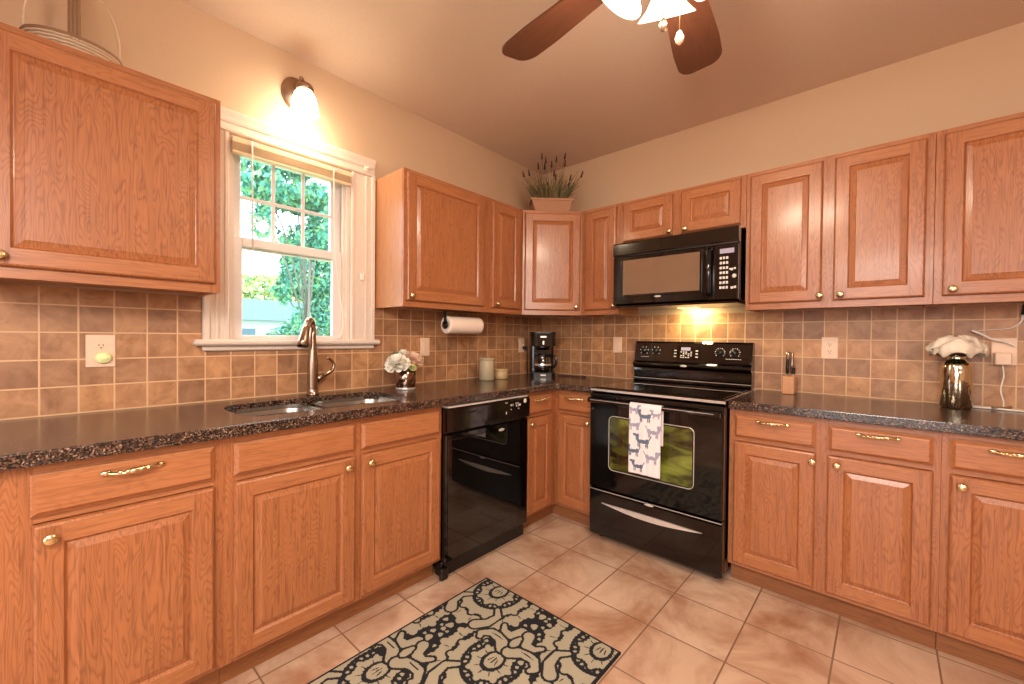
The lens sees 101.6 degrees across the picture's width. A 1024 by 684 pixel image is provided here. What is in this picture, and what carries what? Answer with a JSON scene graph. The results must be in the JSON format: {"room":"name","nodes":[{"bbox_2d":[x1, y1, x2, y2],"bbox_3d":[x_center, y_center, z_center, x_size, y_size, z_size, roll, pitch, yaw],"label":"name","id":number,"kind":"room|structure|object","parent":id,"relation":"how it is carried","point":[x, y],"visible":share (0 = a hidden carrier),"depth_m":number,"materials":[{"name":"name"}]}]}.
{"room":"kitchen","nodes":[
{"label":"kitchen","id":0,"kind":"room"},
{"bbox_2d":[0,0,541,420],"bbox_3d":[-1.529,-0.134,1.756,0.120,2.630,5.200,1,1,42],"label":"wall","id":1,"kind":"structure","parent":0,"point":[175,42],"depth_m":2.01,"materials":[{"name":"paint"}]},
{"bbox_2d":[85,335,115,367],"bbox_3d":[-1.576,0.034,1.600,0.009,0.125,0.083,1,1,42],"label":"wall outlet","id":2,"kind":"object","parent":1,"relation":"attached to","point":[94,344],"visible":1,"depth_m":1.59,"materials":[{"name":"beige plastic"}]},
{"bbox_2d":[95,342,106,348],"bbox_3d":[-1.575,0.014,1.599,0.003,0.028,0.030,1,1,42],"label":"receptacle","id":3,"kind":"object","parent":2,"relation":"attached to","point":[98,345],"depth_m":1.60,"materials":[{"name":"beige plastic"}]},
{"bbox_2d":[95,352,111,362],"bbox_3d":[-1.561,0.061,1.595,0.021,0.043,0.047,1,1,42],"label":"plug","id":4,"kind":"object","parent":2,"relation":"attached to","point":[103,357],"visible":1,"depth_m":1.59,"materials":[{"name":"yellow plastic"}]},
{"bbox_2d":[0,22,219,296],"bbox_3d":[-1.441,-0.567,1.490,0.351,0.748,0.613,1,1,42],"label":"upper cabinet","id":5,"kind":"object","parent":1,"relation":"attached to","point":[110,171],"visible":1,"depth_m":1.37,"materials":[{"name":"brown wood"}]},
{"bbox_2d":[19,0,122,65],"bbox_3d":[-1.500,-1.119,1.429,0.192,0.357,0.244,1,1,42],"label":"wicker basket","id":6,"kind":"object","parent":5,"relation":"on","point":[72,38],"visible":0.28,"depth_m":1.37,"materials":[{"name":"beige wicker"}]},
{"bbox_2d":[0,283,540,420],"bbox_3d":[-0.866,0.032,2.404,0.006,0.468,3.350,1,1,42],"label":"backsplash","id":7,"kind":"structure","parent":1,"relation":"attached to","point":[44,372],"depth_m":1.74,"materials":[{"name":"tile"}]},
{"bbox_2d":[192,106,379,350],"bbox_3d":[-1.120,-0.507,2.164,0.168,1.090,0.886,1,1,42],"label":"window","id":8,"kind":"structure","parent":1,"relation":"in","point":[355,203],"depth_m":2.17,"materials":[{"name":"white paint"}]},
{"bbox_2d":[231,136,351,339],"bbox_3d":[-1.085,-0.473,2.109,0.047,0.928,0.568,1,1,42],"label":"mini blind","id":9,"kind":"object","parent":8,"relation":"attached to","point":[239,146],"visible":1,"depth_m":2.07,"materials":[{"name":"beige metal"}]},
{"bbox_2d":[360,271,363,280],"bbox_3d":[-0.845,-0.374,2.365,0.025,0.050,0.024,1,1,42],"label":"cleat","id":10,"kind":"object","parent":8,"relation":"attached to","point":[361,274],"visible":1,"depth_m":2.36,"materials":[{"name":"white metal"}]},
{"bbox_2d":[281,76,318,120],"bbox_3d":[-1.037,-1.229,2.062,0.168,0.214,0.136,1,1,42],"label":"wall sconce","id":11,"kind":"object","parent":1,"relation":"attached to","point":[299,96],"visible":1,"depth_m":2.06,"materials":[{"name":"white glass"}]},
{"bbox_2d":[420,338,429,355],"bbox_3d":[-0.567,0.032,2.725,0.008,0.118,0.072,1,1,42],"label":"light switch","id":12,"kind":"object","parent":1,"relation":"attached to","point":[424,342],"visible":0.98,"depth_m":2.72,"materials":[{"name":"beige plastic"}]},
{"bbox_2d":[375,167,487,313],"bbox_3d":[-0.468,-0.571,2.575,0.351,0.748,0.638,1,1,42],"label":"upper cabinet","id":13,"kind":"object","parent":1,"relation":"attached to","point":[431,234],"visible":1,"depth_m":2.40,"materials":[{"name":"brown wood"}]},
{"bbox_2d":[442,310,481,328],"bbox_3d":[-0.320,-0.139,2.714,0.052,0.114,0.315,1,1,42],"label":"paper towel holder","id":14,"kind":"object","parent":13,"relation":"attached to","point":[445,323],"visible":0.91,"depth_m":2.61,"materials":[{"name":"black plastic"}]},
{"bbox_2d":[441,316,483,333],"bbox_3d":[-0.320,-0.108,2.714,0.110,0.110,0.280,1,1,42],"label":"paper towel roll","id":15,"kind":"object","parent":14,"relation":"hanging from","point":[456,325],"visible":1,"depth_m":2.66,"materials":[{"name":"white paper"}]},
{"bbox_2d":[458,197,522,315],"bbox_3d":[-0.137,-0.572,2.942,0.351,0.748,0.349,1,1,42],"label":"upper cabinet","id":16,"kind":"object","parent":1,"relation":"attached to","point":[505,221],"visible":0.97,"depth_m":2.82,"materials":[{"name":"brown wood"}]},
{"bbox_2d":[519,338,523,351],"bbox_3d":[0.080,0.027,3.446,0.009,0.118,0.072,1,1,42],"label":"wall outlet","id":17,"kind":"object","parent":1,"relation":"attached to","point":[521,340],"visible":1,"depth_m":3.44,"materials":[{"name":"beige plastic"}]},
{"bbox_2d":[523,346,527,373],"bbox_3d":[0.112,0.150,3.447,0.040,0.230,0.036,1,1,42],"label":"plug","id":18,"kind":"object","parent":17,"relation":"attached to","point":[524,347],"visible":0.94,"depth_m":3.44,"materials":[{"name":"black plastic"}]},
{"bbox_2d":[180,0,1023,174],"bbox_3d":[0.129,-1.476,0.264,4.540,0.120,5.440,1,1,42],"label":"ceiling","id":19,"kind":"structure","parent":0,"point":[612,83],"depth_m":2.09,"materials":[{"name":"paint"}]},
{"bbox_2d":[502,0,721,74],"bbox_3d":[0.422,-1.121,1.188,1.270,0.604,1.276,1,1,42],"label":"ceiling fan","id":20,"kind":"object","parent":19,"relation":"hanging from","point":[694,36],"visible":1,"depth_m":1.48,"materials":[{"name":"brown wood"}]},
{"bbox_2d":[222,513,1023,683],"bbox_3d":[0.103,1.274,0.296,4.540,0.120,5.440,1,1,42],"label":"floor","id":21,"kind":"structure","parent":0,"point":[669,622],"depth_m":1.77,"materials":[{"name":"tile"}]},
{"bbox_2d":[0,469,18,683],"bbox_3d":[-1.607,0.750,1.099,0.660,0.874,0.414,1,1,42],"label":"base cabinet","id":22,"kind":"object","parent":21,"relation":"on","point":[9,561],"visible":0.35,"depth_m":1.05,"materials":[{"name":"brown wood"}]},
{"bbox_2d":[18,438,224,683],"bbox_3d":[-1.319,0.750,1.419,0.660,0.874,0.446,1,1,42],"label":"base cabinet","id":23,"kind":"object","parent":21,"relation":"on","point":[121,556],"visible":0.99,"depth_m":1.20,"materials":[{"name":"brown wood"}]},
{"bbox_2d":[219,405,440,683],"bbox_3d":[-0.868,0.748,1.927,0.653,0.874,0.913,1,1,42],"label":"base cabinet","id":24,"kind":"object","parent":21,"relation":"on","point":[325,524],"visible":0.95,"depth_m":1.63,"materials":[{"name":"brown wood"}]},
{"bbox_2d":[307,577,620,683],"bbox_3d":[-0.272,1.192,1.384,0.734,0.009,1.250,1,1,42],"label":"rug","id":25,"kind":"object","parent":21,"relation":"on","point":[486,633],"visible":1,"depth_m":1.61,"materials":[{"name":"beige fabric"}]},
{"bbox_2d":[435,394,529,581],"bbox_3d":[-0.346,0.748,2.496,0.638,0.868,0.651,1,1,42],"label":"dishwasher","id":26,"kind":"object","parent":21,"relation":"on","point":[484,442],"visible":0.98,"depth_m":2.24,"materials":[{"name":"black plastic"}]},
{"bbox_2d":[440,406,442,557],"bbox_3d":[-0.362,0.699,2.520,0.580,0.768,0.635,1,1,42],"label":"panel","id":27,"kind":"object","parent":26,"relation":"in","point":[441,528],"depth_m":2.09,"materials":[{"name":"black plastic"}]},
{"bbox_2d":[523,390,590,527],"bbox_3d":[0.271,0.746,3.010,0.901,0.874,0.925,1,1,42],"label":"base cabinet","id":28,"kind":"object","parent":21,"relation":"on","point":[558,468],"visible":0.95,"depth_m":2.68,"materials":[{"name":"brown wood"}]},
{"bbox_2d":[0,373,633,470],"bbox_3d":[-0.532,0.292,2.101,0.902,0.038,3.344,1,1,42],"label":"countertop","id":29,"kind":"structure","parent":28,"relation":"on","point":[29,442],"depth_m":1.50,"materials":[{"name":"stone"}]},
{"bbox_2d":[234,396,395,415],"bbox_3d":[-0.859,0.386,1.899,0.368,0.181,0.713,1,1,42],"label":"sink","id":30,"kind":"object","parent":29,"relation":"in","point":[289,408],"visible":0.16,"depth_m":1.96,"materials":[{"name":"metal"}]},
{"bbox_2d":[297,317,334,394],"bbox_3d":[-1.002,0.070,2.112,0.082,0.394,0.224,1,1,19],"label":"faucet","id":31,"kind":"object","parent":29,"relation":"on","point":[307,336],"visible":1,"depth_m":2.10,"materials":[{"name":"silver metal"}]},
{"bbox_2d":[395,369,415,389],"bbox_3d":[-0.606,0.209,2.380,0.114,0.119,0.114,1,1,42],"label":"vase","id":32,"kind":"object","parent":29,"relation":"on","point":[405,380],"visible":0.87,"depth_m":2.33,"materials":[{"name":"metal"}]},
{"bbox_2d":[384,353,410,372],"bbox_3d":[-0.637,0.115,2.320,0.145,0.104,0.141,1,1,31],"label":"flower","id":33,"kind":"object","parent":32,"relation":"in","point":[390,366],"visible":1,"depth_m":2.29,"materials":[{"name":"white plant"}]},
{"bbox_2d":[408,364,416,370],"bbox_3d":[-0.563,0.142,2.353,0.051,0.040,0.052,1,1,-1],"label":"flower","id":34,"kind":"object","parent":32,"relation":"in","point":[412,367],"visible":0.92,"depth_m":2.34,"materials":[{"name":"yellow plant"}]},
{"bbox_2d":[404,351,422,366],"bbox_3d":[-0.574,0.098,2.424,0.129,0.092,0.125,1,1,41],"label":"flower","id":35,"kind":"object","parent":32,"relation":"in","point":[415,358],"visible":0.91,"depth_m":2.39,"materials":[{"name":"pink plant"}]},
{"bbox_3d":[-0.671,0.143,2.377,0.118,0.209,0.169,1,1,42],"label":"greenery","id":36,"kind":"object","parent":32,"relation":"in","visible":0},
{"bbox_2d":[398,349,408,354],"bbox_3d":[-0.622,0.058,2.388,0.061,0.033,0.060,1,1,42],"label":"flower","id":37,"kind":"object","parent":36,"relation":"attached to","point":[403,351],"visible":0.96,"depth_m":2.37,"materials":[{"name":"white plant"}]},
{"bbox_2d":[479,358,494,380],"bbox_3d":[-0.176,0.188,2.918,0.110,0.155,0.110,1,1,42],"label":"canister","id":38,"kind":"object","parent":29,"relation":"on","point":[486,365],"visible":1,"depth_m":2.87,"materials":[{"name":"beige ceramic"}]},
{"bbox_2d":[494,368,507,378],"bbox_3d":[-0.081,0.230,3.032,0.106,0.072,0.106,1,1,42],"label":"canister","id":39,"kind":"object","parent":29,"relation":"on","point":[500,373],"visible":0.89,"depth_m":2.99,"materials":[{"name":"beige ceramic"}]},
{"bbox_2d":[529,332,557,377],"bbox_3d":[0.242,0.095,3.253,0.211,0.343,0.224,1,1,0],"label":"coffee maker","id":40,"kind":"object","parent":29,"relation":"on","point":[541,344],"visible":1,"depth_m":3.17,"materials":[{"name":"black plastic"}]},
{"bbox_2d":[558,375,585,377],"bbox_3d":[0.464,0.261,3.213,0.230,0.016,0.033,1,1,33],"label":"cord","id":41,"kind":"object","parent":29,"relation":"on","point":[558,375],"visible":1,"depth_m":3.21,"materials":[{"name":"black plastic"}]},
{"bbox_2d":[587,341,754,578],"bbox_3d":[0.956,0.598,2.516,0.760,1.196,0.728,1,1,42],"label":"range","id":42,"kind":"object","parent":21,"relation":"on","point":[680,516],"visible":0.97,"depth_m":2.31,"materials":[{"name":"black metal"}]},
{"bbox_2d":[628,402,663,478],"bbox_3d":[0.721,0.524,2.252,0.178,0.382,0.040,1,1,42],"label":"dish towel","id":43,"kind":"object","parent":42,"relation":"hanging from","point":[645,420],"visible":1,"depth_m":2.24,"materials":[{"name":"white fabric"}]},
{"bbox_2d":[591,380,752,405],"bbox_3d":[0.957,0.291,2.511,0.760,0.031,0.587,1,1,42],"label":"cooktop","id":44,"kind":"object","parent":42,"relation":"in","point":[675,392],"depth_m":2.40,"materials":[{"name":"black glass"}]},
{"bbox_2d":[681,347,690,350],"bbox_3d":[1.147,0.046,2.755,0.060,0.022,0.005,1,1,42],"label":"clock","id":45,"kind":"object","parent":42,"relation":"on","point":[682,348],"depth_m":2.75,"materials":[{"name":"white plastic"}]},
{"bbox_2d":[728,409,941,648],"bbox_3d":[1.543,0.769,2.046,0.738,0.874,0.660,1,1,42],"label":"base cabinet","id":46,"kind":"object","parent":21,"relation":"on","point":[842,518],"visible":0.98,"depth_m":1.79,"materials":[{"name":"brown wood"}]},
{"bbox_2d":[728,389,1023,440],"bbox_3d":[1.829,0.318,1.797,1.484,0.038,0.642,1,1,42],"label":"countertop","id":47,"kind":"structure","parent":46,"relation":"on","point":[1001,424],"depth_m":1.79,"materials":[{"name":"stone"}]},
{"bbox_2d":[782,375,796,394],"bbox_3d":[1.559,0.240,2.345,0.056,0.098,0.090,1,1,42],"label":"knife block","id":48,"kind":"object","parent":47,"relation":"on","point":[789,383],"visible":1,"depth_m":2.31,"materials":[{"name":"brown wood"}]},
{"bbox_2d":[786,359,789,375],"bbox_3d":[1.548,0.142,2.344,0.017,0.096,0.016,1,1,3],"label":"kitchen knife","id":49,"kind":"object","parent":48,"relation":"on","point":[787,360],"visible":1,"depth_m":2.34,"materials":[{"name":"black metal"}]},
{"bbox_2d":[790,353,793,375],"bbox_3d":[1.581,0.125,2.357,0.017,0.131,0.016,1,1,2],"label":"kitchen knife","id":50,"kind":"object","parent":48,"relation":"on","point":[791,354],"visible":0.93,"depth_m":2.35,"materials":[{"name":"silver metal"}]},
{"bbox_2d":[939,354,972,408],"bbox_3d":[2.016,0.177,1.894,0.104,0.243,0.104,1,1,42],"label":"jar","id":51,"kind":"object","parent":47,"relation":"on","point":[956,373],"visible":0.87,"depth_m":1.86,"materials":[{"name":"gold metal"}]},
{"bbox_2d":[925,335,988,357],"bbox_3d":[2.011,0.019,1.891,0.201,0.103,0.198,1,1,42],"label":"flower","id":52,"kind":"object","parent":51,"relation":"on","point":[945,346],"visible":1,"depth_m":1.84,"materials":[{"name":"beige plant"}]},
{"bbox_2d":[973,406,1023,411],"bbox_3d":[2.191,0.291,1.797,0.057,0.020,0.282,0,1,-34],"label":"cable","id":53,"kind":"object","parent":47,"relation":"on","point":[1008,408],"visible":0.96,"depth_m":1.84,"materials":[{"name":"white plastic"}]},
{"bbox_2d":[935,432,1023,680],"bbox_3d":[2.093,0.780,1.553,0.738,0.874,0.660,1,1,42],"label":"base cabinet","id":54,"kind":"object","parent":21,"relation":"on","point":[981,585],"visible":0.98,"depth_m":1.51,"materials":[{"name":"brown wood"}]},
{"bbox_2d":[541,22,1023,437],"bbox_3d":[1.893,-0.107,2.259,4.540,2.630,0.120,1,1,42],"label":"wall","id":55,"kind":"structure","parent":0,"point":[980,78],"depth_m":2.31,"materials":[{"name":"paint"}]},
{"bbox_2d":[499,210,594,316],"bbox_3d":[0.283,-0.571,3.211,0.617,0.748,0.610,1,1,42],"label":"upper cabinet","id":56,"kind":"object","parent":55,"relation":"attached to","point":[552,261],"visible":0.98,"depth_m":2.98,"materials":[{"name":"brown wood"}]},
{"bbox_2d":[515,153,582,210],"bbox_3d":[0.265,-1.174,3.087,0.553,0.461,0.241,1,1,-3],"label":"lavender","id":57,"kind":"object","parent":56,"relation":"on","point":[547,199],"visible":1,"depth_m":3.05,"materials":[{"name":"plant"}]},
{"bbox_2d":[582,203,637,316],"bbox_3d":[0.702,-0.564,3.010,0.288,0.748,0.351,1,1,42],"label":"upper cabinet","id":58,"kind":"object","parent":55,"relation":"attached to","point":[601,226],"visible":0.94,"depth_m":2.90,"materials":[{"name":"brown wood"}]},
{"bbox_2d":[613,337,621,352],"bbox_3d":[0.796,0.022,3.149,0.072,0.118,0.008,1,1,42],"label":"light switch","id":59,"kind":"object","parent":55,"relation":"attached to","point":[617,341],"visible":1,"depth_m":3.15,"materials":[{"name":"beige plastic"}]},
{"bbox_2d":[620,174,746,243],"bbox_3d":[1.096,-0.786,2.655,0.763,0.290,0.351,1,1,42],"label":"upper cabinet","id":60,"kind":"object","parent":55,"relation":"attached to","point":[722,203],"visible":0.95,"depth_m":2.50,"materials":[{"name":"brown wood"}]},
{"bbox_2d":[613,225,745,310],"bbox_3d":[1.055,-0.427,2.618,0.744,0.422,0.440,1,1,42],"label":"microwave","id":61,"kind":"object","parent":60,"relation":"attached to","point":[707,268],"visible":0.98,"depth_m":2.45,"materials":[{"name":"black metal"}]},
{"bbox_2d":[541,304,1023,409],"bbox_3d":[1.442,0.051,2.579,3.194,0.468,0.006,1,1,42],"label":"backsplash","id":62,"kind":"structure","parent":55,"relation":"attached to","point":[882,354],"depth_m":2.27,"materials":[{"name":"tile"}]},
{"bbox_2d":[821,337,837,358],"bbox_3d":[1.747,0.033,2.295,0.074,0.120,0.009,1,1,42],"label":"wall outlet","id":63,"kind":"object","parent":55,"relation":"attached to","point":[829,345],"visible":1,"depth_m":2.29,"materials":[{"name":"beige plastic"}]},
{"bbox_2d":[826,342,832,346],"bbox_3d":[1.746,0.013,2.293,0.030,0.028,0.003,1,1,42],"label":"receptacle","id":64,"kind":"object","parent":63,"relation":"attached to","point":[828,344],"depth_m":2.29,"materials":[{"name":"beige plastic"}]},
{"bbox_2d":[826,349,832,353],"bbox_3d":[1.746,0.053,2.294,0.030,0.028,0.003,1,1,42],"label":"receptacle","id":65,"kind":"object","parent":63,"relation":"attached to","point":[828,351],"depth_m":2.29,"materials":[{"name":"beige plastic"}]},
{"bbox_2d":[745,132,935,312],"bbox_3d":[1.652,-0.545,2.157,0.732,0.748,0.351,1,1,42],"label":"upper cabinet","id":66,"kind":"object","parent":55,"relation":"attached to","point":[855,228],"visible":1,"depth_m":2.00,"materials":[{"name":"brown wood"}]},
{"bbox_2d":[928,112,1023,307],"bbox_3d":[2.153,-0.535,1.707,0.610,0.748,0.351,1,1,42],"label":"upper cabinet","id":67,"kind":"object","parent":55,"relation":"attached to","point":[978,257],"visible":0.99,"depth_m":1.72,"materials":[{"name":"brown wood"}]},
{"bbox_2d":[978,304,1023,330],"bbox_3d":[2.202,-0.109,1.874,0.012,0.123,0.144,0,1,-45],"label":"cable","id":68,"kind":"object","parent":67,"relation":"hanging from","point":[1022,311],"visible":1,"depth_m":1.84,"materials":[{"name":"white plastic"}]},
{"bbox_2d":[991,338,1017,365],"bbox_3d":[2.215,0.043,1.877,0.078,0.124,0.006,1,1,42],"label":"wall outlet","id":69,"kind":"object","parent":55,"relation":"attached to","point":[996,346],"visible":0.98,"depth_m":1.87,"materials":[{"name":"beige plastic"}]},
{"bbox_2d":[971,330,1015,345],"bbox_3d":[2.171,-0.019,1.883,0.134,0.077,0.013,1,1,45],"label":"cable","id":70,"kind":"object","parent":69,"relation":"attached to","point":[974,331],"visible":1,"depth_m":1.89,"materials":[{"name":"white plastic"}]},
{"bbox_2d":[993,352,1011,406],"bbox_3d":[2.176,0.174,1.866,0.077,0.255,0.063,1,1,42],"label":"power adapter","id":71,"kind":"object","parent":69,"relation":"attached to","point":[999,358],"visible":0.99,"depth_m":1.86,"materials":[{"name":"beige plastic"}]},
{"label":"outside","id":72,"kind":"structure","parent":0,"visible":0},
{"bbox_3d":[-16.556,1.516,18.743,44.875,0.150,60.000,1,1,42],"label":"ground","id":73,"kind":"structure","parent":72,"visible":0},
{"bbox_2d":[242,299,302,334],"bbox_3d":[-13.848,-0.358,20.875,4.800,3.600,6.200,1,1,42],"label":"house","id":74,"kind":"structure","parent":73,"relation":"on","point":[258,316],"depth_m":20.30,"materials":[{"name":"white"}]},
{"bbox_2d":[242,271,312,305],"bbox_3d":[-15.639,-1.805,26.303,7.633,6.336,4.372,0,1,-45],"label":"tree","id":75,"kind":"object","parent":73,"relation":"on","point":[252,285],"visible":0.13,"depth_m":25.17,"materials":[{"name":"green plant"}]},
{"bbox_2d":[241,158,328,322],"bbox_3d":[-4.682,-1.232,8.778,1.905,5.804,2.221,1,1,42],"label":"tree","id":76,"kind":"object","parent":73,"relation":"on","point":[316,196],"visible":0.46,"depth_m":8.74,"materials":[{"name":"green plant"}]},
{"bbox_2d":[266,317,330,335],"bbox_3d":[-6.112,0.433,12.369,1.772,2.372,2.839,1,1,42],"label":"shrub","id":77,"kind":"object","parent":73,"relation":"on","point":[290,329],"visible":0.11,"depth_m":11.92,"materials":[{"name":"green plant"}]},
{"bbox_2d":[269,231,330,335],"bbox_3d":[-5.114,-0.763,11.081,1.703,4.806,2.133,1,1,31],"label":"shade tree","id":78,"kind":"object","parent":73,"relation":"on","point":[320,311],"visible":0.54,"depth_m":10.59,"materials":[{"name":"green plant"}]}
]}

